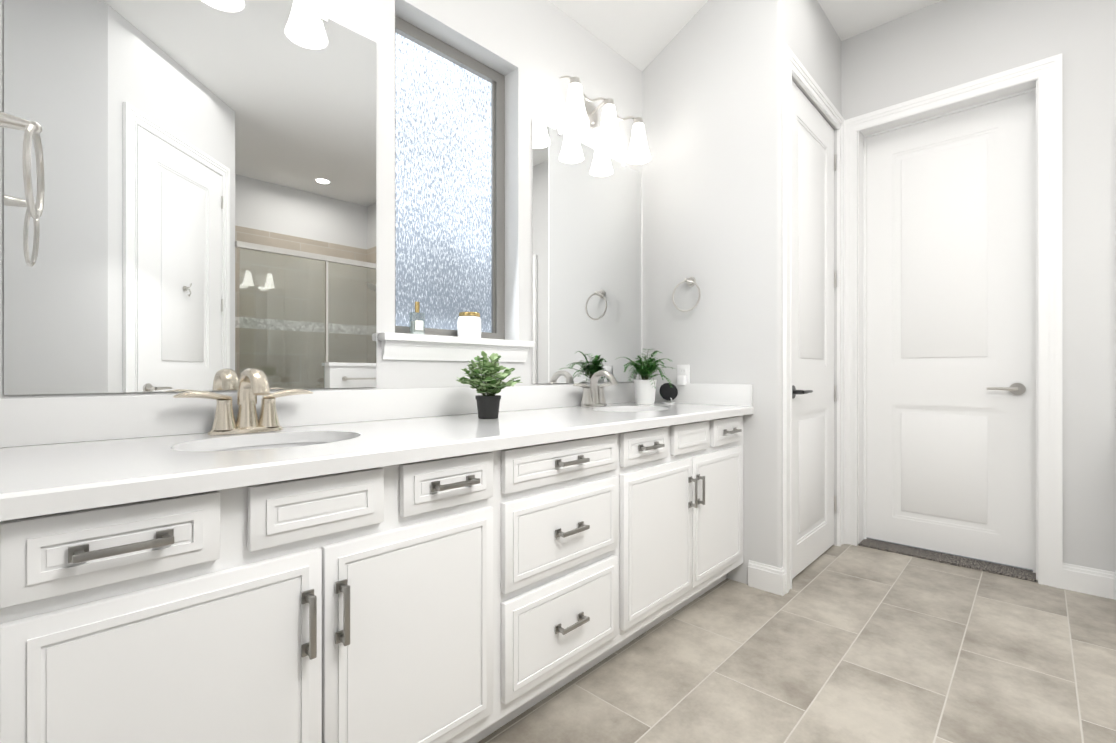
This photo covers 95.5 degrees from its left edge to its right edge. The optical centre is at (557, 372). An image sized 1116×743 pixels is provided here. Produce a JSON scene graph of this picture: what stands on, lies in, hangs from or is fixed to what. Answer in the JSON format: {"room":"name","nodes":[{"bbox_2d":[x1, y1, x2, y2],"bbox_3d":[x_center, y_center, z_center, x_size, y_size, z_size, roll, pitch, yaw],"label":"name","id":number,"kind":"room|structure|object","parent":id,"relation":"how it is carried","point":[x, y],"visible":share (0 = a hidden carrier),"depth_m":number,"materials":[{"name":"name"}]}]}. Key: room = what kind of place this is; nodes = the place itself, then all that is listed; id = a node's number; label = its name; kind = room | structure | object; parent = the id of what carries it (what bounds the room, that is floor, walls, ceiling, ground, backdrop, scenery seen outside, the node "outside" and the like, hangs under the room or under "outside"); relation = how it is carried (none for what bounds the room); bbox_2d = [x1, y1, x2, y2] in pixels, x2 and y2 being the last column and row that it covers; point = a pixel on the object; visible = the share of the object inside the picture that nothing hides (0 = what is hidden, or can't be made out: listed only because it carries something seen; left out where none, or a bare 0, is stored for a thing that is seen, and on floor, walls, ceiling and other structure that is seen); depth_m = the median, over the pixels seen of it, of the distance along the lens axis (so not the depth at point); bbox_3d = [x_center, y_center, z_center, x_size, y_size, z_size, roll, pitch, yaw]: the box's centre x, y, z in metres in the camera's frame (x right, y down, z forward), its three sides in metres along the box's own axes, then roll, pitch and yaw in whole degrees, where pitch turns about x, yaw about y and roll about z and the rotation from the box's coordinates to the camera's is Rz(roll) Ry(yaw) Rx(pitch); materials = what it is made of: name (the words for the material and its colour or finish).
{"room":"bathroom","nodes":[
{"label":"bathroom","id":0,"kind":"room"},
{"bbox_2d":[0,0,641,447],"bbox_3d":[-0.521,-0.540,1.918,0.150,3.120,5.020,0,0,44],"label":"wall","id":1,"kind":"structure","parent":0,"point":[532,50],"depth_m":2.18,"materials":[{"name":"white paint"}]},
{"bbox_2d":[4,0,375,394],"bbox_3d":[-0.903,-0.539,1.399,0.008,1.174,0.846,0,0,44],"label":"mirror","id":2,"kind":"object","parent":1,"relation":"attached to","point":[206,221],"visible":0.96,"depth_m":1.33,"materials":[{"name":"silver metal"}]},
{"bbox_2d":[0,383,635,450],"bbox_3d":[-0.363,0.107,1.961,0.019,0.104,2.454,0,0,44],"label":"backsplash","id":3,"kind":"structure","parent":1,"relation":"attached to","point":[36,421],"depth_m":1.35,"materials":[{"name":"white stone"}]},
{"bbox_2d":[395,15,504,339],"bbox_3d":[-0.447,-0.724,2.045,0.040,1.174,0.572,0,0,44],"label":"window","id":4,"kind":"structure","parent":1,"relation":"in","point":[449,183],"depth_m":2.05,"materials":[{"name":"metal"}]},
{"bbox_2d":[378,332,534,361],"bbox_3d":[-0.387,-0.090,1.976,0.139,0.089,0.690,0,0,44],"label":"window sill","id":5,"kind":"structure","parent":1,"relation":"attached to","point":[399,346],"depth_m":1.88,"materials":[{"name":"white wood"}]},
{"bbox_2d":[409,302,424,334],"bbox_3d":[-0.516,-0.198,1.858,0.027,0.124,0.052,0,0,44],"label":"perfume bottle","id":6,"kind":"object","parent":5,"relation":"on","point":[417,326],"visible":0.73,"depth_m":1.85,"materials":[{"name":"clear glass"}]},
{"bbox_2d":[457,312,480,337],"bbox_3d":[-0.355,-0.188,2.029,0.095,0.104,0.095,0,0,44],"label":"jar","id":7,"kind":"object","parent":5,"relation":"on","point":[468,324],"visible":0.88,"depth_m":1.99,"materials":[{"name":"white ceramic"}]},
{"bbox_2d":[532,119,640,383],"bbox_3d":[0.176,-0.543,2.536,0.008,1.183,0.836,0,0,44],"label":"mirror","id":8,"kind":"object","parent":1,"relation":"attached to","point":[586,263],"visible":0.93,"depth_m":2.48,"materials":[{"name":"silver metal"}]},
{"bbox_2d":[560,75,650,163],"bbox_3d":[0.223,-1.221,2.453,0.191,0.242,0.633,0,0,44],"label":"sconce","id":9,"kind":"object","parent":1,"relation":"attached to","point":[580,115],"visible":1,"depth_m":2.40,"materials":[{"name":"white glass"}]},
{"bbox_2d":[642,0,840,583],"bbox_3d":[1.092,-0.540,2.958,0.760,3.120,0.990,0,0,44],"label":"wall","id":10,"kind":"structure","parent":0,"point":[712,168],"depth_m":2.53,"materials":[{"name":"white paint"}]},
{"bbox_2d":[677,365,689,382],"bbox_3d":[0.662,0.015,2.677,0.072,0.115,0.008,0,0,44],"label":"electrical outlet plate","id":11,"kind":"object","parent":10,"relation":"attached to","point":[683,370],"visible":0.62,"depth_m":2.67,"materials":[{"name":"white plastic"}]},
{"bbox_2d":[677,376,685,384],"bbox_3d":[0.650,0.040,2.664,0.044,0.051,0.027,0,0,44],"label":"adapter","id":12,"kind":"object","parent":11,"relation":"attached to","point":[681,380],"visible":1,"depth_m":2.65,"materials":[{"name":"white plastic"}]},
{"bbox_2d":[672,276,700,311],"bbox_3d":[0.674,-0.409,2.626,0.164,0.190,0.064,0,0,44],"label":"towel ring","id":13,"kind":"object","parent":10,"relation":"attached to","point":[690,281],"visible":1,"depth_m":2.62,"materials":[{"name":"silver metal"}]},
{"bbox_2d":[654,383,751,406],"bbox_3d":[0.704,0.108,2.626,0.611,0.104,0.019,0,0,44],"label":"backsplash","id":14,"kind":"structure","parent":10,"relation":"attached to","point":[716,395],"depth_m":2.54,"materials":[{"name":"white stone"}]},
{"bbox_2d":[783,44,843,593],"bbox_3d":[1.379,-0.249,2.693,0.018,2.539,0.958,0,0,44],"label":"trim","id":15,"kind":"structure","parent":10,"relation":"attached to","point":[794,67],"depth_m":2.40,"materials":[{"name":"white wood"}]},
{"bbox_2d":[792,81,835,578],"bbox_3d":[1.374,-0.211,2.698,0.100,2.439,0.782,0,0,44],"label":"closet door","id":16,"kind":"structure","parent":10,"relation":"in","point":[813,286],"depth_m":2.70,"materials":[{"name":"white wood"}]},
{"bbox_2d":[549,0,941,71],"bbox_3d":[1.066,-1.940,0.330,4.640,0.480,5.140,0,0,44],"label":"ceiling","id":17,"kind":"structure","parent":0,"point":[640,34],"depth_m":2.64,"materials":[{"name":"white paint"}]},
{"bbox_2d":[478,544,1115,742],"bbox_3d":[1.066,1.070,0.329,4.640,0.100,5.140,0,0,44],"label":"floor","id":18,"kind":"structure","parent":0,"point":[845,643],"depth_m":1.75,"materials":[{"name":"tile"}]},
{"bbox_2d":[0,411,753,742],"bbox_3d":[-0.143,0.607,1.741,0.639,0.824,2.470,0,0,44],"label":"bathroom vanity","id":19,"kind":"object","parent":18,"relation":"on","point":[426,565],"depth_m":1.05,"materials":[{"name":"white painted wood"},{"name":"white quartz"},{"name":"pewter"}]},
{"bbox_2d":[0,403,753,510],"bbox_3d":[-0.146,0.177,1.743,0.634,0.036,2.472,0,0,44],"label":"countertop","id":20,"kind":"structure","parent":19,"relation":"on","point":[157,463],"depth_m":1.07,"materials":[{"name":"white stone"}]},
{"bbox_2d":[173,368,312,434],"bbox_3d":[-0.797,0.073,1.325,0.164,0.172,0.326,0,0,44],"label":"faucet","id":21,"kind":"object","parent":20,"relation":"on","point":[253,383],"visible":1,"depth_m":1.34,"materials":[{"name":"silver metal"}]},
{"bbox_2d":[192,435,331,450],"bbox_3d":[-0.676,0.262,1.210,0.322,0.157,0.408,0,0,44],"label":"sink","id":22,"kind":"object","parent":20,"relation":"in","point":[315,438],"depth_m":1.34,"materials":[{"name":"white ceramic"}]},
{"bbox_2d":[457,351,522,418],"bbox_3d":[-0.249,0.040,1.775,0.240,0.238,0.211,0,0,44],"label":"plant","id":23,"kind":"object","parent":20,"relation":"on","point":[488,399],"visible":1,"depth_m":1.75,"materials":[{"name":"green plant"}]},
{"bbox_2d":[573,370,617,406],"bbox_3d":[0.208,0.073,2.384,0.164,0.172,0.326,0,0,44],"label":"faucet","id":24,"kind":"object","parent":20,"relation":"on","point":[593,395],"visible":1,"depth_m":2.39,"materials":[{"name":"silver metal"}]},
{"bbox_2d":[616,348,674,404],"bbox_3d":[0.445,0.019,2.513,0.348,0.280,0.323,0,0,44],"label":"fern plant","id":25,"kind":"object","parent":20,"relation":"on","point":[645,389],"visible":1,"depth_m":2.53,"materials":[{"name":"green plant"}]},
{"bbox_2d":[659,383,677,403],"bbox_3d":[0.580,0.105,2.658,0.075,0.107,0.080,0,0,44],"label":"speaker","id":26,"kind":"object","parent":20,"relation":"on","point":[667,392],"visible":0.98,"depth_m":2.64},
{"bbox_2d":[859,538,1035,581],"bbox_3d":[2.104,1.015,2.784,0.761,0.011,0.148,0,0,44],"label":"threshold","id":27,"kind":"object","parent":18,"relation":"on","point":[1005,570],"visible":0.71,"depth_m":2.74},
{"bbox_2d":[841,0,1115,571],"bbox_3d":[2.740,-0.540,2.180,4.520,3.120,0.150,0,0,44],"label":"wall","id":28,"kind":"structure","parent":0,"point":[938,46],"depth_m":2.38,"materials":[{"name":"white paint"}]},
{"bbox_2d":[748,560,1115,599],"bbox_3d":[1.714,0.960,2.357,1.264,0.120,1.005,0,0,44],"label":"baseboard","id":29,"kind":"structure","parent":28,"relation":"attached to","point":[1076,578],"depth_m":2.35,"materials":[{"name":"white wood"}]},
{"bbox_2d":[866,92,1032,569],"bbox_3d":[2.131,-0.218,2.813,0.757,2.433,0.100,0,0,44],"label":"end door","id":30,"kind":"structure","parent":28,"relation":"in","point":[949,321],"depth_m":2.79,"materials":[{"name":"white wood"}]},
{"bbox_2d":[844,53,1062,588],"bbox_3d":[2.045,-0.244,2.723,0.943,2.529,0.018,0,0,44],"label":"door frame","id":31,"kind":"structure","parent":28,"relation":"attached to","point":[1046,73],"depth_m":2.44,"materials":[{"name":"white wood"}]},
{"bbox_3d":[-1.380,-0.540,0.251,0.900,3.120,1.420,0,0,44],"label":"wall","id":32,"kind":"structure","parent":0,"visible":0},
{"bbox_2d":[0,111,44,218],"bbox_3d":[-0.966,-0.374,0.891,0.163,0.190,0.091,0,0,44],"label":"towel ring","id":33,"kind":"object","parent":32,"relation":"attached to","point":[33,129],"visible":1,"depth_m":0.89,"materials":[{"name":"silver metal"}]}
]}

